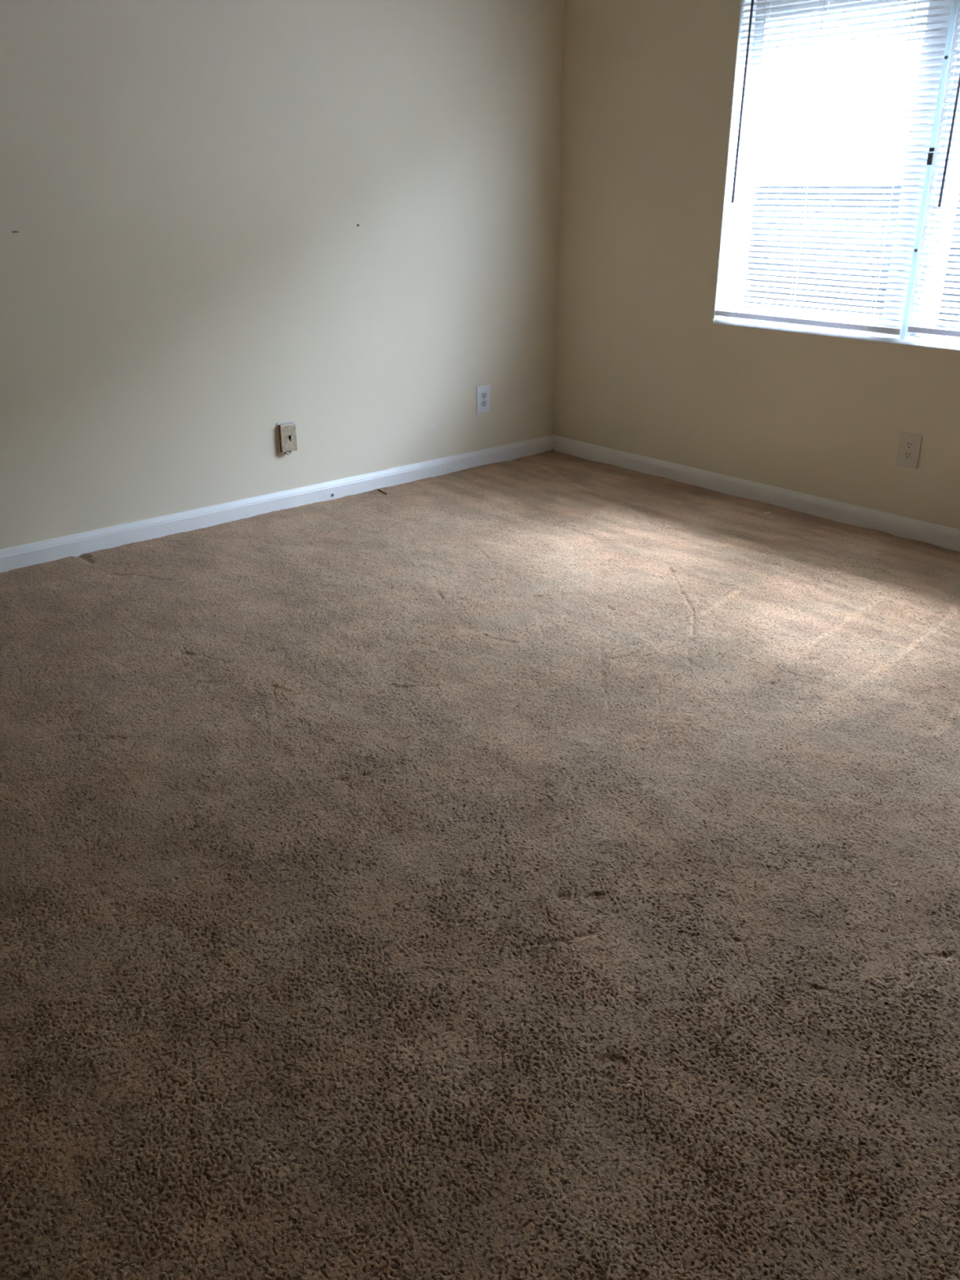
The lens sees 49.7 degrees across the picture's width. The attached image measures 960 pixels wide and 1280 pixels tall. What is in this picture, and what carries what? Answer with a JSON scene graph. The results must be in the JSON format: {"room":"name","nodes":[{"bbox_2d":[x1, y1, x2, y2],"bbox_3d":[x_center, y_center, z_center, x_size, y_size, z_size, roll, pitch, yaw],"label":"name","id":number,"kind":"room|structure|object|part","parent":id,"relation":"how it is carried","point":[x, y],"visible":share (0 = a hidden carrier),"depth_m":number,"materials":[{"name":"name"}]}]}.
{"room":"empty bedroom","nodes":[
{"label":"empty bedroom","id":0,"kind":"room"},
{"bbox_2d":[0,0,564,549],"bbox_3d":[-2.237,-1.192,2.741,7.100,2.454,0.152,-20,30,-37],"label":"wall","id":1,"kind":"structure","parent":0,"point":[223,223],"depth_m":3.88,"materials":[{"name":"beige paint"}]},
{"bbox_2d":[0,435,553,573],"bbox_3d":[-2.182,-0.083,3.161,6.800,0.083,0.015,-20,30,-37],"label":"baseboard","id":2,"kind":"structure","parent":1,"relation":"attached to","point":[77,544],"depth_m":4.16,"materials":[{"name":"white paint"}]},
{"bbox_2d":[276,420,297,454],"bbox_3d":[-0.775,-0.815,4.183,0.076,0.129,0.025,-20,30,-37],"label":"phone jack","id":3,"kind":"object","parent":1,"relation":"attached to","point":[286,431],"visible":1,"depth_m":4.17,"materials":[{"name":"beige plastic"}]},
{"bbox_2d":[476,385,490,413],"bbox_3d":[0.017,-1.119,4.823,0.083,0.125,0.008,-20,30,-37],"label":"power outlet","id":4,"kind":"object","parent":1,"relation":"attached to","point":[483,393],"visible":1,"depth_m":4.82,"materials":[{"name":"white plastic"}]},
{"bbox_2d":[481,400,486,406],"bbox_3d":[0.018,-1.101,4.829,0.033,0.026,0.003,-20,30,-37],"label":"receptacle","id":5,"kind":"object","parent":4,"relation":"attached to","point":[483,402],"depth_m":4.83,"materials":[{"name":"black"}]},
{"bbox_2d":[481,392,486,398],"bbox_3d":[0.018,-1.135,4.814,0.033,0.026,0.003,-20,30,-37],"label":"receptacle","id":6,"kind":"object","parent":4,"relation":"attached to","point":[483,394],"depth_m":4.81,"materials":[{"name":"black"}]},
{"bbox_2d":[553,0,959,529],"bbox_3d":[2.403,-1.191,2.726,0.150,2.454,6.000,-20,30,-37],"label":"wall","id":7,"kind":"structure","parent":0,"point":[643,367],"depth_m":4.31,"materials":[{"name":"beige paint"}]},
{"bbox_2d":[552,435,959,551],"bbox_3d":[2.343,-0.086,3.153,0.013,0.083,6.000,-20,30,-37],"label":"baseboard","id":8,"kind":"structure","parent":7,"relation":"attached to","point":[948,538],"depth_m":4.32,"materials":[{"name":"white paint"}]},
{"bbox_2d":[712,0,959,351],"bbox_3d":[1.574,-1.652,3.542,0.160,1.235,1.672,-20,30,-37],"label":"window","id":9,"kind":"structure","parent":7,"relation":"in","point":[905,338],"depth_m":3.72,"materials":[{"name":"white plastic"}]},
{"bbox_2d":[715,0,951,334],"bbox_3d":[1.249,-1.777,3.789,0.048,1.203,0.818,-20,30,-37],"label":"blind","id":10,"kind":"object","parent":9,"relation":"attached to","point":[788,318],"visible":1,"depth_m":3.80,"materials":[{"name":"white plastic"}]},
{"bbox_3d":[1.058,-1.867,4.003,0.029,1.155,0.004,-20,30,-37],"label":"ladder cord","id":11,"kind":"part","parent":10,"relation":"part of","materials":[{"name":"white fabric"}]},
{"bbox_3d":[1.257,-1.239,4.032,0.025,0.022,0.818,-20,30,-37],"label":"rail","id":12,"kind":"part","parent":10,"relation":"part of","materials":[{"name":"white plastic"}]},
{"bbox_3d":[1.218,-1.794,3.836,0.029,1.155,0.004,-20,30,-37],"label":"ladder cord","id":13,"kind":"part","parent":10,"relation":"part of","materials":[{"name":"white fabric"}]},
{"bbox_3d":[1.443,-1.691,3.601,0.029,1.155,0.004,-20,30,-37],"label":"ladder cord","id":14,"kind":"part","parent":10,"relation":"part of","materials":[{"name":"white fabric"}]},
{"bbox_3d":[1.578,-1.099,3.789,0.150,0.022,1.672,-20,30,-37],"label":"sill","id":15,"kind":"part","parent":9,"relation":"part of","materials":[{"name":"white paint"}]},
{"bbox_2d":[907,12,959,337],"bbox_3d":[1.806,-1.529,3.206,0.048,1.190,0.818,-20,30,-37],"label":"blind","id":16,"kind":"object","parent":9,"relation":"attached to","point":[923,330],"visible":1,"depth_m":3.56,"materials":[{"name":"white plastic"}]},
{"bbox_3d":[1.814,-0.996,3.447,0.025,0.021,0.818,-20,30,-37],"label":"rail","id":17,"kind":"part","parent":16,"relation":"part of","materials":[{"name":"white plastic"}]},
{"bbox_3d":[1.601,-1.625,3.434,0.029,1.142,0.004,-20,30,-37],"label":"ladder cord","id":18,"kind":"part","parent":16,"relation":"part of","materials":[{"name":"white fabric"}]},
{"bbox_3d":[1.612,-1.675,3.569,0.059,1.214,0.028,-20,30,-37],"label":"mullion post","id":19,"kind":"part","parent":9,"relation":"part of","materials":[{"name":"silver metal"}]},
{"bbox_2d":[896,431,922,468],"bbox_3d":[1.584,-0.701,3.829,0.008,0.123,0.082,-20,30,-37],"label":"power outlet","id":20,"kind":"object","parent":7,"relation":"attached to","point":[909,446],"visible":1,"depth_m":3.83,"materials":[{"name":"beige plastic"}]},
{"bbox_2d":[903,451,911,459],"bbox_3d":[1.583,-0.683,3.835,0.003,0.026,0.033,-20,30,-37],"label":"receptacle","id":21,"kind":"object","parent":20,"relation":"attached to","point":[907,455],"depth_m":3.83,"materials":[{"name":"beige plastic"}]},
{"bbox_2d":[905,441,913,449],"bbox_3d":[1.583,-0.717,3.820,0.003,0.026,0.033,-20,30,-37],"label":"receptacle","id":22,"kind":"object","parent":20,"relation":"attached to","point":[908,445],"depth_m":3.82,"materials":[{"name":"beige plastic"}]},
{"bbox_3d":[-0.205,0.907,1.141,7.100,0.106,6.300,-20,30,-37],"label":"floor","id":23,"kind":"structure","parent":0,"visible":0},
{"bbox_2d":[0,450,959,1279],"bbox_3d":[-0.206,0.848,1.114,6.798,0.020,5.998,-20,30,-37],"label":"carpet","id":24,"kind":"object","parent":23,"relation":"on","point":[545,865],"visible":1,"depth_m":1.95,"materials":[{"name":"brown carpet"}]},
{"label":"outside","id":25,"kind":"structure","parent":0,"visible":0},
{"bbox_2d":[742,2,959,329],"bbox_3d":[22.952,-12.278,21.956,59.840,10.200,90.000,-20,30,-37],"label":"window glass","id":26,"kind":"object","parent":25,"point":[926,4],"depth_m":12.67,"materials":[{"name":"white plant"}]}
]}

